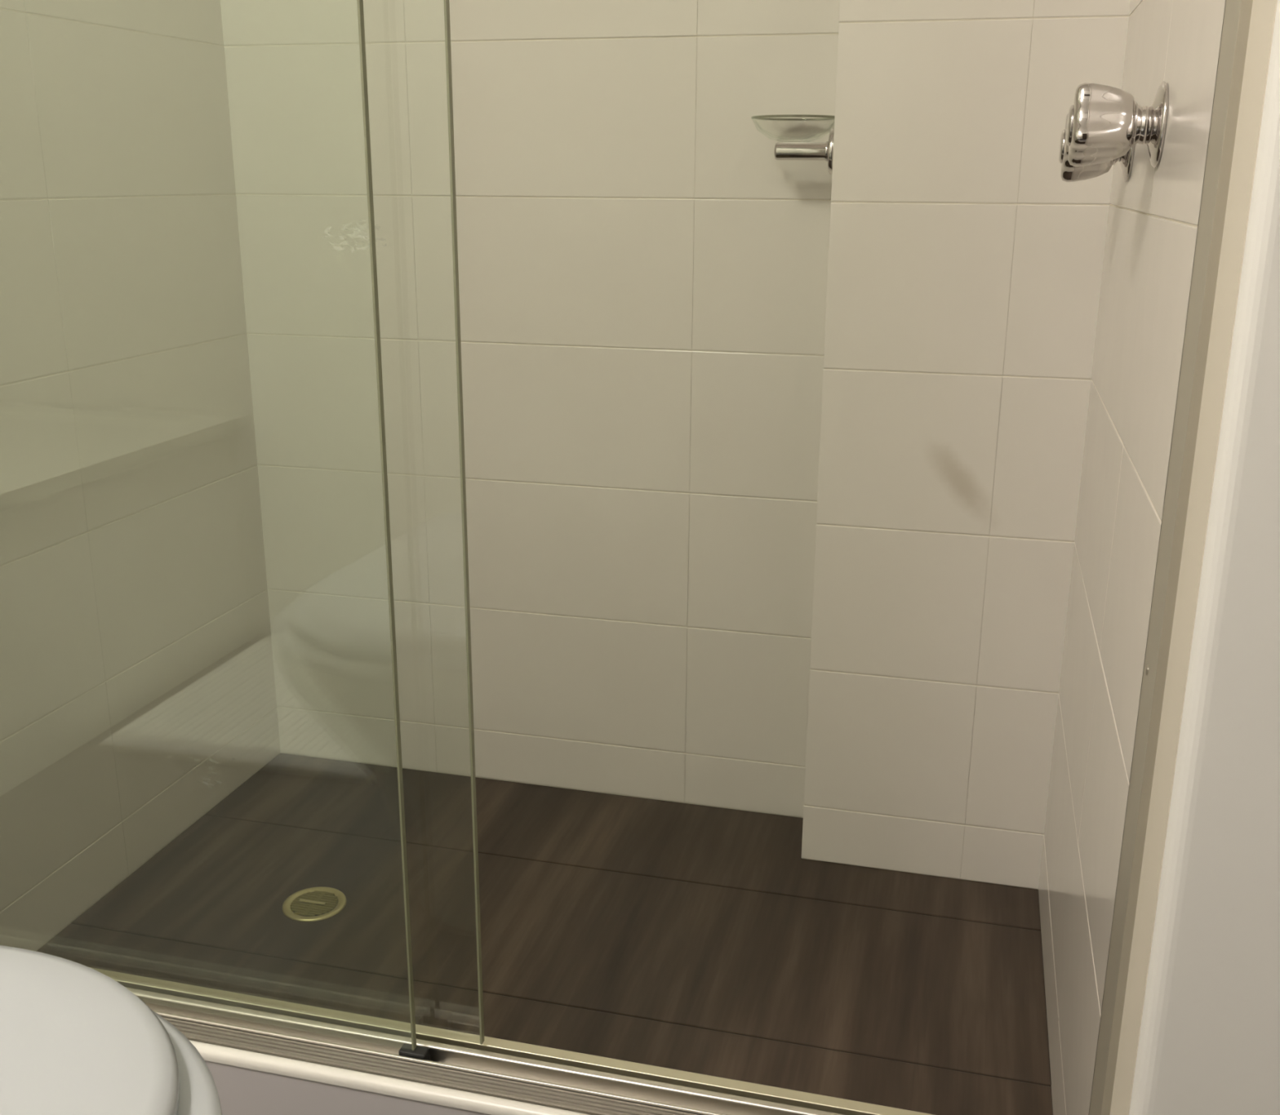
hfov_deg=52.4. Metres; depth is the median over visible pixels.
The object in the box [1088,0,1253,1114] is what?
door frame
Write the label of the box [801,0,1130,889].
wall pier
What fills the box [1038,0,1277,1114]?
wall
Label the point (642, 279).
wall
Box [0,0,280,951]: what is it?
wall
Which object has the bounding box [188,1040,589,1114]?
trim
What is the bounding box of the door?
[356,0,484,1061]
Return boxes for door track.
[88,967,933,1114]
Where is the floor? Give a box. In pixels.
[36,753,1053,1114]
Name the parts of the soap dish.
glass dish, bracket post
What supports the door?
on the door track
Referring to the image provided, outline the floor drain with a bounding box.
[282,886,346,921]
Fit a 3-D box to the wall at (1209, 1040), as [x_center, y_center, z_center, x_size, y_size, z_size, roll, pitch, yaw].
[0.775,-0.478,0.511,0.917,2.450,0.090,4,17,14]
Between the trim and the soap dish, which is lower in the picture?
the trim
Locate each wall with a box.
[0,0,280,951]
[220,0,839,817]
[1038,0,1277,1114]
[1128,0,1279,1114]
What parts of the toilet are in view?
seat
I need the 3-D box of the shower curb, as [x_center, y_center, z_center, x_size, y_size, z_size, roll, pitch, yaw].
[-0.230,0.517,1.149,1.192,0.168,0.073,4,17,14]
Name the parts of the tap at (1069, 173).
handle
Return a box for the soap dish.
[751,114,835,173]
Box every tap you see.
[1058,113,1134,182]
[1066,80,1168,168]
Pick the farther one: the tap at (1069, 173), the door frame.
the tap at (1069, 173)
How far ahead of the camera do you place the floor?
1.61 m
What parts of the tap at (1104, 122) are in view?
handle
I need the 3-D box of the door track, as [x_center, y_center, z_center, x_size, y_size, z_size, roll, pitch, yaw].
[-0.228,0.430,1.129,1.178,0.027,0.058,4,17,14]
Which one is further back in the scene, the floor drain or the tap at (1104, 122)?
the floor drain
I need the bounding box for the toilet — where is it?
[0,945,222,1114]
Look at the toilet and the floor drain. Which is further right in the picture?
the floor drain
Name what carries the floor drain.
on the floor
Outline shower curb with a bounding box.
[204,1061,488,1114]

